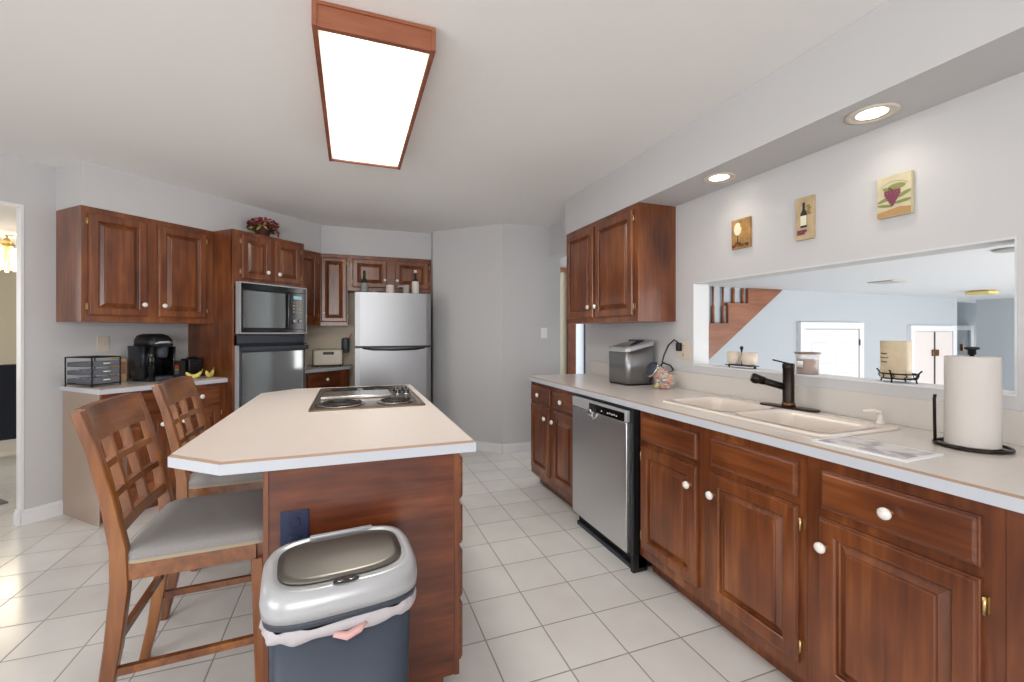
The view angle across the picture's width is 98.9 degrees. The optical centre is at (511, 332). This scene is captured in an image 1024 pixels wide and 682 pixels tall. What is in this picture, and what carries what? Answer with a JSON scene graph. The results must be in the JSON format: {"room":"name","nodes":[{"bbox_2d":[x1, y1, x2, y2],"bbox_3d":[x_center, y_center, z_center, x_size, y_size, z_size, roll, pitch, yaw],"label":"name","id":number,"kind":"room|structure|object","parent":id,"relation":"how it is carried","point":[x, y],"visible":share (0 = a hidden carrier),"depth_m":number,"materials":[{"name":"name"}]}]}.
{"room":"kitchen","nodes":[
{"label":"kitchen","id":0,"kind":"room"},
{"bbox_2d":[0,265,15,363],"bbox_3d":[-5.267,0.064,3.393,5.650,2.440,9.000,0,0,-20],"label":"wall","id":1,"kind":"structure","parent":0,"point":[7,279],"depth_m":6.74,"materials":[{"name":"beige paint"}]},
{"bbox_2d":[0,154,304,508],"bbox_3d":[-3.294,0.064,2.930,0.060,2.440,4.650,0,0,25],"label":"wall","id":2,"kind":"structure","parent":0,"point":[32,185],"depth_m":3.02,"materials":[{"name":"grey paint"}]},
{"bbox_2d":[0,201,23,524],"bbox_3d":[-3.513,0.217,2.456,0.068,2.134,1.065,0,0,25],"label":"trim","id":3,"kind":"structure","parent":2,"relation":"attached to","point":[19,208],"depth_m":2.92,"materials":[{"name":"white wood"}]},
{"bbox_2d":[13,509,19,525],"bbox_3d":[-3.301,1.234,2.920,0.064,0.100,0.014,0,0,25],"label":"baseboard","id":4,"kind":"structure","parent":2,"relation":"in","point":[16,515],"depth_m":2.91,"materials":[{"name":"white"}]},
{"bbox_2d":[21,500,62,525],"bbox_3d":[-3.219,1.234,3.003,0.014,0.100,0.205,0,0,25],"label":"baseboard","id":5,"kind":"structure","parent":2,"relation":"attached to","point":[38,513],"depth_m":2.99,"materials":[{"name":"white wood"}]},
{"bbox_2d":[97,336,108,351],"bbox_3d":[-3.080,0.087,3.302,0.016,0.115,0.070,0,0,25],"label":"switch plate","id":6,"kind":"object","parent":2,"relation":"attached to","point":[102,341],"visible":1,"depth_m":3.30,"materials":[{"name":"beige plastic"}]},
{"bbox_2d":[56,205,212,323],"bbox_3d":[-2.830,-0.462,3.366,0.410,0.777,0.846,0,0,25],"label":"upper cabinet","id":7,"kind":"object","parent":2,"relation":"attached to","point":[112,267],"visible":1,"depth_m":3.15,"materials":[{"name":"brown wood"}]},
{"bbox_2d":[304,250,319,325],"bbox_3d":[-2.288,-0.462,4.573,0.372,0.777,0.412,0,0,25],"label":"upper cabinet","id":8,"kind":"object","parent":2,"relation":"attached to","point":[311,259],"visible":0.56,"depth_m":4.59,"materials":[{"name":"brown wood"}]},
{"bbox_2d":[56,159,319,252],"bbox_3d":[-2.606,-1.004,3.921,0.353,0.303,2.041,0,0,25],"label":"soffit","id":9,"kind":"structure","parent":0,"point":[79,182],"depth_m":3.33,"materials":[{"name":"grey paint"}]},
{"bbox_2d":[305,293,354,386],"bbox_3d":[-1.764,0.064,5.211,1.478,2.440,0.120,0,0,-20],"label":"wall","id":10,"kind":"structure","parent":0,"point":[317,337],"depth_m":5.06,"materials":[{"name":"beige paint"}]},
{"bbox_2d":[320,253,347,325],"bbox_3d":[-1.981,-0.462,4.873,0.294,0.777,0.360,0,0,-20],"label":"upper cabinet","id":11,"kind":"object","parent":10,"relation":"attached to","point":[333,267],"visible":0.98,"depth_m":4.74,"materials":[{"name":"brown wood"}]},
{"bbox_2d":[341,334,351,352],"bbox_3d":[-1.893,0.121,5.015,0.111,0.216,0.152,0,0,-20],"label":"cordless phone","id":12,"kind":"object","parent":10,"relation":"attached to","point":[344,341],"visible":0.9,"depth_m":4.95,"materials":[{"name":"grey plastic"}]},
{"bbox_2d":[348,255,430,293],"bbox_3d":[-1.418,-0.655,5.080,0.912,0.389,0.360,0,0,-20],"label":"upper cabinet","id":13,"kind":"object","parent":10,"relation":"attached to","point":[381,272],"visible":0.97,"depth_m":4.95,"materials":[{"name":"brown wood"}]},
{"bbox_2d":[320,225,430,259],"bbox_3d":[-1.645,-1.004,5.029,1.377,0.303,0.303,0,0,-20],"label":"soffit","id":14,"kind":"structure","parent":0,"point":[333,239],"depth_m":4.91,"materials":[{"name":"grey paint"}]},
{"bbox_2d":[0,439,792,681],"bbox_3d":[-3.801,1.314,2.014,10.250,0.060,12.600,0,0,-20],"label":"floor","id":15,"kind":"structure","parent":0,"point":[544,600],"depth_m":2.03,"materials":[{"name":"white tile"}]},
{"bbox_2d":[0,499,7,504],"bbox_3d":[-4.432,1.278,2.794,0.750,0.011,1.450,0,0,25],"label":"rug","id":16,"kind":"object","parent":15,"relation":"on","point":[2,501],"visible":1,"depth_m":3.29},
{"bbox_2d":[0,364,15,440],"bbox_3d":[-5.196,0.801,4.422,0.460,0.965,0.460,0,0,35],"label":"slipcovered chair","id":17,"kind":"object","parent":15,"relation":"on","point":[7,371],"visible":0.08,"depth_m":4.33,"materials":[{"name":"black"}]},
{"bbox_2d":[63,382,224,526],"bbox_3d":[-2.746,0.847,3.345,0.572,0.874,0.812,0,0,25],"label":"base cabinet","id":18,"kind":"object","parent":15,"relation":"on","point":[80,498],"visible":0.43,"depth_m":3.06,"materials":[{"name":"brown wood"}]},
{"bbox_2d":[60,376,227,394],"bbox_3d":[-2.764,0.389,3.346,0.548,0.038,0.827,0,0,25],"label":"countertop","id":19,"kind":"structure","parent":18,"relation":"on","point":[129,386],"depth_m":3.05,"materials":[{"name":"grey laminate"}]},
{"bbox_2d":[64,355,120,387],"bbox_3d":[-2.905,0.268,3.043,0.250,0.204,0.185,0,0,12],"label":"rack","id":20,"kind":"object","parent":19,"relation":"on","point":[93,380],"visible":1,"depth_m":2.98,"materials":[{"name":"black plastic"}]},
{"bbox_2d":[111,358,126,381],"bbox_3d":[-2.958,0.282,3.296,0.102,0.175,0.056,0,0,25],"label":"box","id":21,"kind":"object","parent":19,"relation":"on","point":[123,360],"visible":0.53,"depth_m":3.28,"materials":[{"name":"beige cardboard"}]},
{"bbox_2d":[121,362,125,373],"bbox_3d":[-2.913,0.265,3.275,0.002,0.090,0.040,0,0,25],"label":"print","id":22,"kind":"object","parent":21,"relation":"attached to","point":[123,364],"depth_m":3.28},
{"bbox_2d":[127,334,175,381],"bbox_3d":[-2.760,0.190,3.361,0.256,0.360,0.217,0,0,20],"label":"coffee maker","id":23,"kind":"object","parent":19,"relation":"on","point":[151,357],"visible":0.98,"depth_m":3.29,"materials":[{"name":"black plastic"}]},
{"bbox_2d":[155,375,172,381],"bbox_3d":[-2.696,0.352,3.362,0.120,0.035,0.126,0,0,20],"label":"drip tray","id":24,"kind":"object","parent":23,"relation":"on","point":[161,377],"depth_m":3.33,"materials":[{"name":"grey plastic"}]},
{"bbox_2d":[175,360,184,377],"bbox_3d":[-2.818,0.302,3.611,0.182,0.135,0.135,0,0,25],"label":"box","id":25,"kind":"object","parent":19,"relation":"on","point":[179,365],"visible":0.23,"depth_m":3.60,"materials":[{"name":"grey"}]},
{"bbox_2d":[175,365,178,373],"bbox_3d":[-2.747,0.302,3.551,0.002,0.075,0.080,0,0,25],"label":"print","id":26,"kind":"object","parent":25,"relation":"attached to","point":[176,366],"depth_m":3.58,"materials":[{"name":"orange"}]},
{"bbox_2d":[181,357,202,375],"bbox_3d":[-2.711,0.289,3.708,0.123,0.163,0.112,0,0,25],"label":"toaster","id":27,"kind":"object","parent":19,"relation":"on","point":[193,365],"visible":0.66,"depth_m":3.67,"materials":[{"name":"black plastic"}]},
{"bbox_2d":[186,369,203,377],"bbox_3d":[-2.554,0.333,3.525,0.033,0.072,0.122,0,0,40],"label":"banana","id":28,"kind":"object","parent":19,"relation":"on","point":[198,374],"visible":0.9,"depth_m":3.52,"materials":[{"name":"yellow food"}]},
{"bbox_2d":[205,367,214,376],"bbox_3d":[-2.483,0.329,3.604,0.033,0.079,0.116,0,0,-5],"label":"banana","id":29,"kind":"object","parent":19,"relation":"on","point":[207,373],"visible":1,"depth_m":3.58,"materials":[{"name":"yellow food"}]},
{"bbox_2d":[70,392,262,681],"bbox_3d":[-1.159,0.760,1.601,0.542,1.055,0.466,0,0,-23],"label":"dining chair","id":30,"kind":"object","parent":15,"relation":"on","point":[191,533],"visible":0.84,"depth_m":1.46,"materials":[{"name":"brown wood"}]},
{"bbox_2d":[151,376,262,620],"bbox_3d":[-1.441,0.760,2.243,0.542,1.055,0.466,0,0,-21],"label":"dining chair","id":31,"kind":"object","parent":15,"relation":"on","point":[168,392],"visible":0.44,"depth_m":2.04,"materials":[{"name":"brown wood"}]},
{"bbox_2d":[188,229,303,416],"bbox_3d":[-2.393,0.217,4.012,0.658,2.134,0.690,0,0,25],"label":"tall cabinet","id":32,"kind":"object","parent":15,"relation":"on","point":[238,255],"visible":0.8,"depth_m":3.68,"materials":[{"name":"brown wood"}]},
{"bbox_2d":[246,217,279,237],"bbox_3d":[-2.256,-0.947,3.973,0.266,0.190,0.263,0,0,-20],"label":"flower arrangement","id":33,"kind":"object","parent":32,"relation":"on","point":[265,228],"visible":1,"depth_m":3.92,"materials":[{"name":"red wicker"}]},
{"bbox_2d":[234,281,306,333],"bbox_3d":[-2.309,-0.204,3.981,0.535,0.432,0.650,0,0,25],"label":"microwave","id":34,"kind":"object","parent":32,"relation":"in","point":[259,308],"visible":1,"depth_m":3.82,"materials":[{"name":"silver metal"}]},
{"bbox_2d":[234,335,308,410],"bbox_3d":[-2.336,0.416,3.994,0.575,0.785,0.665,0,0,25],"label":"wall oven","id":35,"kind":"object","parent":32,"relation":"in","point":[262,363],"visible":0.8,"depth_m":3.82,"materials":[{"name":"silver metal"}]},
{"bbox_2d":[168,385,475,681],"bbox_3d":[-0.855,0.827,2.164,0.930,0.914,1.748,0,0,-20],"label":"kitchen island","id":36,"kind":"object","parent":15,"relation":"on","point":[401,468],"visible":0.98,"depth_m":1.48,"materials":[{"name":"brown wood"}]},
{"bbox_2d":[280,509,308,546],"bbox_3d":[-0.665,0.608,1.340,0.080,0.125,0.011,0,0,-20],"label":"outlet","id":37,"kind":"object","parent":36,"relation":"attached to","point":[294,525],"visible":0.7,"depth_m":1.34,"materials":[{"name":"blue plastic"}]},
{"bbox_2d":[289,535,299,542],"bbox_3d":[-0.664,0.636,1.337,0.032,0.032,0.004,0,0,-20],"label":"socket","id":38,"kind":"object","parent":37,"relation":"attached to","point":[292,538],"depth_m":1.34,"materials":[{"name":"black plastic"}]},
{"bbox_2d":[289,517,299,527],"bbox_3d":[-0.664,0.580,1.337,0.032,0.032,0.004,0,0,-20],"label":"socket","id":39,"kind":"object","parent":37,"relation":"attached to","point":[294,522],"depth_m":1.34,"materials":[{"name":"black plastic"}]},
{"bbox_2d":[172,385,472,461],"bbox_3d":[-0.858,0.371,2.163,0.908,0.002,1.732,0,0,-20],"label":"island countertop","id":40,"kind":"structure","parent":36,"relation":"on","point":[276,423],"depth_m":1.67,"materials":[{"name":"beige laminate"}]},
{"bbox_2d":[308,385,425,411],"bbox_3d":[-0.836,0.354,2.521,0.544,0.032,0.850,0,0,-20],"label":"cooktop","id":41,"kind":"object","parent":40,"relation":"in","point":[369,397],"visible":1,"depth_m":2.38,"materials":[{"name":"silver metal"}]},
{"bbox_2d":[305,369,348,387],"bbox_3d":[-2.069,0.847,4.637,0.322,0.874,0.713,0,0,25],"label":"base cabinet","id":42,"kind":"object","parent":15,"relation":"on","point":[337,378],"visible":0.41,"depth_m":4.62,"materials":[{"name":"brown wood"}]},
{"bbox_2d":[305,364,351,372],"bbox_3d":[-2.141,0.389,4.756,0.492,0.038,0.868,0,0,25],"label":"countertop","id":43,"kind":"structure","parent":42,"relation":"on","point":[308,368],"depth_m":4.64,"materials":[{"name":"grey laminate"}]},
{"bbox_2d":[312,349,342,366],"bbox_3d":[-2.016,0.277,4.798,0.310,0.186,0.172,0,0,-23],"label":"toaster","id":44,"kind":"object","parent":43,"relation":"on","point":[320,357],"visible":1,"depth_m":4.72,"materials":[{"name":"beige plastic"}]},
{"bbox_2d":[259,525,416,681],"bbox_3d":[-0.456,0.932,1.175,0.382,0.703,0.286,0,0,-26],"label":"trash can","id":45,"kind":"object","parent":15,"relation":"on","point":[334,606],"visible":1,"depth_m":1.09,"materials":[{"name":"grey"}]},
{"bbox_2d":[355,292,430,401],"bbox_3d":[-1.310,0.436,4.745,0.742,1.696,0.769,0,0,-20],"label":"refrigerator","id":46,"kind":"object","parent":15,"relation":"on","point":[393,330],"visible":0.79,"depth_m":4.41,"materials":[{"name":"grey metal"}]},
{"bbox_2d":[361,271,367,291],"bbox_3d":[-1.534,-0.512,4.550,0.070,0.258,0.070,0,0,-20],"label":"bottle","id":47,"kind":"object","parent":46,"relation":"on","point":[364,283],"visible":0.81,"depth_m":4.52,"materials":[{"name":"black glass"}]},
{"bbox_2d":[386,285,393,292],"bbox_3d":[-1.292,-0.443,4.639,0.084,0.119,0.083,0,0,-20],"label":"canister","id":48,"kind":"object","parent":46,"relation":"on","point":[389,288],"visible":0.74,"depth_m":4.60,"materials":[{"name":"beige ceramic"}]},
{"bbox_2d":[398,285,409,292],"bbox_3d":[-1.165,-0.446,4.707,0.130,0.125,0.076,0,0,-20],"label":"water pitcher","id":49,"kind":"object","parent":46,"relation":"on","point":[405,287],"visible":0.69,"depth_m":4.69,"materials":[{"name":"white plastic"}]},
{"bbox_2d":[412,270,418,293],"bbox_3d":[-1.044,-0.527,4.730,0.076,0.288,0.076,0,0,-20],"label":"bottle","id":50,"kind":"object","parent":46,"relation":"on","point":[415,283],"visible":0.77,"depth_m":4.70,"materials":[{"name":"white glass"}]},
{"bbox_2d":[531,381,577,506],"bbox_3d":[0.571,0.847,3.448,0.670,0.874,0.830,0,0,-20],"label":"base cabinet","id":51,"kind":"object","parent":15,"relation":"on","point":[551,407],"visible":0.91,"depth_m":3.33,"materials":[{"name":"brown wood"}]},
{"bbox_2d":[529,361,1023,513],"bbox_3d":[1.206,0.333,1.762,0.641,0.150,4.478,0,0,-20],"label":"countertop","id":52,"kind":"structure","parent":51,"relation":"on","point":[991,479],"depth_m":1.66,"materials":[{"name":"grey laminate"}]},
{"bbox_2d":[608,339,653,385],"bbox_3d":[0.860,0.211,3.176,0.242,0.318,0.256,0,0,-20],"label":"ice maker","id":53,"kind":"object","parent":52,"relation":"on","point":[629,361],"visible":0.99,"depth_m":3.07,"materials":[{"name":"silver metal"}]},
{"bbox_2d":[646,361,673,387],"bbox_3d":[0.976,0.280,2.867,0.192,0.181,0.139,0,0,-20],"label":"candy jar","id":54,"kind":"object","parent":52,"relation":"on","point":[652,369],"visible":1,"depth_m":2.84,"materials":[{"name":"clear glass"}]},
{"bbox_2d":[649,339,681,382],"bbox_3d":[1.045,0.200,2.988,0.041,0.313,0.240,0,0,-39],"label":"power cord","id":55,"kind":"object","parent":52,"relation":"on","point":[678,345],"visible":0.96,"depth_m":2.96,"materials":[{"name":"black plastic"}]},
{"bbox_2d":[662,396,899,437],"bbox_3d":[1.138,0.444,1.999,0.439,0.176,0.870,0,0,-20],"label":"sink","id":56,"kind":"object","parent":52,"relation":"in","point":[821,425],"visible":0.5,"depth_m":1.95,"materials":[{"name":"beige ceramic"}]},
{"bbox_2d":[861,409,885,424],"bbox_3d":[1.421,0.329,1.724,0.080,0.058,0.036,0,0,20],"label":"soap pump","id":57,"kind":"object","parent":56,"relation":"on","point":[879,412],"visible":1,"depth_m":1.71,"materials":[{"name":"beige plastic"}]},
{"bbox_2d":[750,359,820,412],"bbox_3d":[1.271,0.243,2.055,0.148,0.230,0.270,0,0,-28],"label":"faucet","id":58,"kind":"object","parent":52,"relation":"on","point":[787,386],"visible":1,"depth_m":2.06,"materials":[{"name":"brown metal"}]},
{"bbox_2d":[811,435,943,462],"bbox_3d":[1.154,0.367,1.398,0.190,0.007,0.270,0,0,-22],"label":"mat","id":59,"kind":"object","parent":52,"relation":"on","point":[904,454],"visible":1,"depth_m":1.37,"materials":[{"name":"white plastic"}]},
{"bbox_2d":[932,347,1015,454],"bbox_3d":[1.478,0.207,1.407,0.187,0.322,0.187,0,0,-20],"label":"paper towel holder","id":60,"kind":"object","parent":52,"relation":"on","point":[971,351],"visible":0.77,"depth_m":1.39,"materials":[{"name":"brown metal"}]},
{"bbox_2d":[944,355,1002,449],"bbox_3d":[1.478,0.218,1.408,0.131,0.283,0.129,0,0,-20],"label":"paper towel roll","id":61,"kind":"object","parent":60,"relation":"on","point":[973,385],"visible":1,"depth_m":1.36,"materials":[{"name":"white paper"}]},
{"bbox_2d":[573,394,652,572],"bbox_3d":[0.816,0.848,2.741,0.698,0.872,0.660,0,0,-20],"label":"dishwasher","id":62,"kind":"object","parent":15,"relation":"on","point":[606,435],"visible":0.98,"depth_m":2.51,"materials":[{"name":"silver metal"}]},
{"bbox_2d":[640,410,807,681],"bbox_3d":[1.102,0.847,2.001,0.670,0.874,0.912,0,0,-20],"label":"base cabinet","id":63,"kind":"object","parent":15,"relation":"on","point":[724,517],"visible":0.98,"depth_m":1.75,"materials":[{"name":"brown wood"}]},
{"bbox_2d":[808,456,1005,681],"bbox_3d":[1.341,0.847,1.349,0.670,0.874,0.475,0,0,-20],"label":"base cabinet","id":64,"kind":"object","parent":15,"relation":"on","point":[907,581],"visible":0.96,"depth_m":1.21,"materials":[{"name":"brown wood"}]},
{"bbox_2d":[1006,509,1023,681],"bbox_3d":[1.578,0.847,0.703,0.670,0.874,0.900,0,0,-20],"label":"base cabinet","id":65,"kind":"object","parent":15,"relation":"on","point":[1014,520],"visible":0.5,"depth_m":1.02,"materials":[{"name":"brown wood"}]},
{"bbox_2d":[430,232,432,403],"bbox_3d":[-0.965,0.064,5.281,0.072,2.440,0.540,0,0,-20],"label":"wall","id":66,"kind":"structure","parent":0,"point":[431,293],"depth_m":5.10,"materials":[{"name":"grey paint"}]},
{"bbox_2d":[0,0,888,248],"bbox_3d":[-3.833,-1.186,2.002,10.183,0.060,12.600,0,0,-20],"label":"ceiling","id":67,"kind":"structure","parent":0,"point":[525,105],"depth_m":2.09,"materials":[{"name":"white paint"}]},
{"bbox_2d":[0,235,15,271],"bbox_3d":[-5.998,-0.933,5.202,0.459,0.435,0.460,0,0,-20],"label":"chandelier","id":68,"kind":"object","parent":67,"relation":"hanging from","point":[7,251],"visible":0.59,"depth_m":5.16,"materials":[{"name":"gold metal"}]},
{"bbox_2d":[311,0,435,169],"bbox_3d":[-0.713,-1.110,2.193,0.430,0.088,1.292,0,0,-20],"label":"ceiling light","id":69,"kind":"object","parent":67,"relation":"attached to","point":[373,69],"visible":1,"depth_m":1.85,"materials":[{"name":"brown wood"}]},
{"bbox_2d":[433,223,502,443],"bbox_3d":[-0.532,0.064,4.890,1.002,2.440,0.130,0,0,28],"label":"wall","id":70,"kind":"structure","parent":0,"point":[467,262],"depth_m":4.81,"materials":[{"name":"grey paint"}]},
{"bbox_2d":[475,441,502,453],"bbox_3d":[-0.490,1.234,4.816,0.861,0.100,0.014,0,0,25],"label":"baseboard","id":71,"kind":"structure","parent":70,"relation":"attached to","point":[480,446],"depth_m":4.69,"materials":[{"name":"white wood"}]},
{"bbox_2d":[503,223,559,443],"bbox_3d":[0.199,0.064,4.813,0.675,2.440,0.120,0,0,-20],"label":"wall","id":72,"kind":"structure","parent":0,"point":[531,277],"depth_m":4.73,"materials":[{"name":"grey paint"}]},
{"bbox_2d":[503,442,530,453],"bbox_3d":[0.222,1.234,4.750,0.675,0.100,0.014,0,0,-20],"label":"baseboard","id":73,"kind":"structure","parent":72,"relation":"attached to","point":[523,446],"depth_m":4.68,"materials":[{"name":"white wood"}]},
{"bbox_2d":[541,328,546,337],"bbox_3d":[0.354,0.007,4.798,0.075,0.115,0.016,0,0,-20],"label":"switch plate","id":74,"kind":"object","parent":72,"relation":"attached to","point":[543,330],"visible":1,"depth_m":4.80,"materials":[{"name":"white plastic"}]},
{"bbox_2d":[560,256,565,267],"bbox_3d":[1.159,0.064,5.405,3.100,2.440,2.090,0,0,-20],"label":"wall","id":75,"kind":"structure","parent":0,"point":[563,259],"depth_m":6.26,"materials":[{"name":"grey paint"}]},
{"bbox_2d":[560,267,575,373],"bbox_3d":[0.605,0.184,6.187,1.000,2.200,0.080,0,0,-20],"label":"door","id":76,"kind":"structure","parent":75,"relation":"in","point":[567,331],"depth_m":6.23,"materials":[{"name":"brown wood"}]},
{"bbox_2d":[576,324,584,373],"bbox_3d":[0.986,0.214,6.332,0.185,2.140,0.070,0,0,-20],"label":"window","id":77,"kind":"structure","parent":76,"relation":"attached to","point":[580,328],"depth_m":6.33,"materials":[{"name":"white glass"}]},
{"bbox_2d":[550,72,1023,411],"bbox_3d":[1.771,0.064,1.337,0.120,2.440,7.490,0,0,-20],"label":"wall","id":78,"kind":"structure","parent":0,"point":[965,153],"depth_m":1.87,"materials":[{"name":"grey paint"}]},
{"bbox_2d":[566,202,675,323],"bbox_3d":[0.764,-0.462,3.377,0.360,0.777,1.014,0,0,-20],"label":"upper cabinet","id":79,"kind":"object","parent":78,"relation":"attached to","point":[621,265],"visible":1,"depth_m":2.97,"materials":[{"name":"brown wood"}]},
{"bbox_2d":[677,342,690,359],"bbox_3d":[1.131,0.119,2.889,0.011,0.115,0.120,0,0,-20],"label":"outlet","id":80,"kind":"object","parent":78,"relation":"attached to","point":[685,353],"visible":0.98,"depth_m":2.87,"materials":[{"name":"beige plastic"}]},
{"bbox_2d":[732,216,751,249],"bbox_3d":[1.286,-0.554,2.456,0.017,0.165,0.122,0,0,-20],"label":"picture","id":81,"kind":"object","parent":78,"relation":"attached to","point":[741,228],"visible":1,"depth_m":2.44,"materials":[{"name":"beige paint"}]},
{"bbox_2d":[796,194,814,240],"bbox_3d":[1.412,-0.550,2.111,0.019,0.205,0.088,0,0,-20],"label":"picture","id":82,"kind":"object","parent":78,"relation":"attached to","point":[805,206],"visible":1,"depth_m":2.10,"materials":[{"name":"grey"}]},
{"bbox_2d":[592,361,1023,446],"bbox_3d":[1.499,0.314,1.870,0.017,0.112,4.478,0,0,-20],"label":"backsplash","id":83,"kind":"structure","parent":78,"relation":"attached to","point":[901,411],"depth_m":1.94,"materials":[{"name":"grey"}]},
{"bbox_2d":[693,236,1017,394],"bbox_3d":[1.472,-0.056,2.151,0.124,0.523,1.462,0,0,-20],"label":"trim","id":84,"kind":"structure","parent":78,"relation":"attached to","point":[700,289],"depth_m":2.06,"materials":[{"name":"white paint"}]},
{"bbox_2d":[877,170,913,219],"bbox_3d":[1.539,-0.549,1.760,0.022,0.165,0.119,0,0,-20],"label":"picture","id":85,"kind":"object","parent":78,"relation":"attached to","point":[895,193],"visible":1,"depth_m":1.75,"materials":[{"name":"brown"}]},
{"bbox_2d":[565,0,1023,234],"bbox_3d":[1.734,-1.004,0.818,0.304,0.303,6.540,0,0,-20],"label":"soffit","id":86,"kind":"structure","parent":0,"point":[916,55],"depth_m":1.74,"materials":[{"name":"grey paint"}]},
{"bbox_2d":[702,172,736,183],"bbox_3d":[1.141,-0.849,2.413,0.174,0.006,0.174,0,0,-20],"label":"recessed light","id":87,"kind":"object","parent":86,"relation":"attached to","point":[722,177],"visible":1,"depth_m":2.41,"materials":[{"name":"beige"}]},
{"bbox_2d":[844,102,901,124],"bbox_3d":[1.400,-0.849,1.705,0.174,0.006,0.174,0,0,-20],"label":"recessed light","id":88,"kind":"object","parent":86,"relation":"attached to","point":[875,114],"visible":1,"depth_m":1.70,"materials":[{"name":"beige"}]},
{"bbox_2d":[709,287,1013,390],"bbox_3d":[5.335,0.388,3.290,7.916,3.113,5.700,0,0,-20],"label":"wall","id":89,"kind":"structure","parent":0,"point":[771,334],"depth_m":5.34,"materials":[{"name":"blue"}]},
{"bbox_2d":[709,286,781,358],"bbox_3d":[2.072,0.204,4.467,1.892,1.344,0.050,0,0,-20],"label":"staircase","id":90,"kind":"structure","parent":89,"relation":"attached to","point":[738,315],"depth_m":4.55,"materials":[{"name":"brown wood"}]},
{"bbox_2d":[797,322,863,377],"bbox_3d":[3.704,0.914,5.071,1.062,2.060,0.052,0,0,-20],"label":"door","id":91,"kind":"structure","parent":89,"relation":"in","point":[842,350],"depth_m":5.07,"materials":[{"name":"white paint"}]},
{"bbox_2d":[693,364,1017,396],"bbox_3d":[1.472,0.209,2.151,0.128,0.006,1.461,0,0,-20],"label":"trim","id":92,"kind":"structure","parent":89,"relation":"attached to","point":[903,383],"depth_m":1.96,"materials":[{"name":"white"}]},
{"bbox_2d":[725,346,758,368],"bbox_3d":[1.332,0.143,2.539,0.056,0.125,0.193,0,0,-20],"label":"stand","id":93,"kind":"object","parent":92,"relation":"on","point":[741,347],"visible":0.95,"depth_m":2.53,"materials":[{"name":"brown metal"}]},
{"bbox_2d":[727,352,740,363],"bbox_3d":[1.314,0.151,2.586,0.084,0.072,0.084,0,0,-20],"label":"cup","id":94,"kind":"object","parent":93,"relation":"on","point":[732,357],"visible":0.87,"depth_m":2.55,"materials":[{"name":"beige ceramic"}]},
{"bbox_2d":[725,364,758,368],"bbox_3d":[1.332,0.197,2.539,0.056,0.017,0.193,0,0,-20],"label":"tray","id":95,"kind":"object","parent":93,"relation":"on","point":[754,366],"depth_m":2.52,"materials":[{"name":"white metal"}]},
{"bbox_2d":[741,352,757,365],"bbox_3d":[1.350,0.151,2.490,0.084,0.072,0.084,0,0,-20],"label":"cup","id":96,"kind":"object","parent":93,"relation":"on","point":[747,358],"visible":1,"depth_m":2.46,"materials":[{"name":"beige ceramic"}]},
{"bbox_2d":[794,352,820,373],"bbox_3d":[1.466,0.151,2.173,0.112,0.109,0.112,0,0,-20],"label":"jar candle","id":97,"kind":"object","parent":92,"relation":"on","point":[804,366],"visible":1,"depth_m":2.14,"materials":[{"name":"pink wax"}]},
{"bbox_2d":[876,368,922,383],"bbox_3d":[1.599,0.179,1.812,0.119,0.055,0.121,0,0,24],"label":"wire stand","id":98,"kind":"object","parent":92,"relation":"on","point":[916,378],"visible":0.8,"depth_m":1.78,"materials":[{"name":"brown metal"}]},
{"bbox_2d":[880,341,911,378],"bbox_3d":[1.594,0.112,1.821,0.078,0.153,0.100,0,0,-20],"label":"pillar candle","id":99,"kind":"object","parent":98,"relation":"on","point":[895,356],"visible":0.98,"depth_m":1.79,"materials":[{"name":"beige wax"}]},
{"bbox_2d":[907,325,956,384],"bbox_3d":[5.511,0.927,5.732,0.983,2.034,0.055,0,0,-20],"label":"door","id":100,"kind":"structure","parent":89,"relation":"in","point":[929,349],"depth_m":5.71,"materials":[{"name":"white paint"}]},
{"bbox_2d":[957,325,973,355],"bbox_3d":[6.945,0.919,6.777,0.610,2.050,0.059,0,0,-20],"label":"door","id":101,"kind":"structure","parent":89,"relation":"in","point":[965,334],"depth_m":6.80,"materials":[{"name":"white paint"}]},
{"bbox_2d":[709,244,1013,302],"bbox_3d":[6.662,-0.494,3.883,10.816,0.050,5.700,0,0,-20],"label":"ceiling","id":102,"kind":"structure","parent":0,"point":[953,274],"depth_m":3.81,"materials":[{"name":"white paint"}]},
{"bbox_2d":[868,280,906,283],"bbox_3d":[3.460,-0.464,4.040,0.220,0.010,0.200,0,0,-20],"label":"recessed light","id":103,"kind":"object","parent":102,"relation":"in","point":[886,281],"visible":1,"depth_m":4.03,"materials":[{"name":"grey"}]},
{"bbox_2d":[965,289,998,294],"bbox_3d":[5.238,-0.446,4.884,0.220,0.044,0.220,0,0,-20],"label":"ceiling fixture","id":104,"kind":"object","parent":102,"relation":"attached to","point":[989,291],"visible":0.99,"depth_m":4.82,"materials":[{"name":"gold metal"}]},
{"bbox_2d":[991,247,1013,252],"bbox_3d":[2.798,-0.463,2.449,0.160,0.012,0.160,0,0,-20],"label":"recessed light","id":105,"kind":"object","parent":102,"relation":"in","point":[1007,249],"visible":0.75,"depth_m":2.44,"materials":[{"name":"grey"}]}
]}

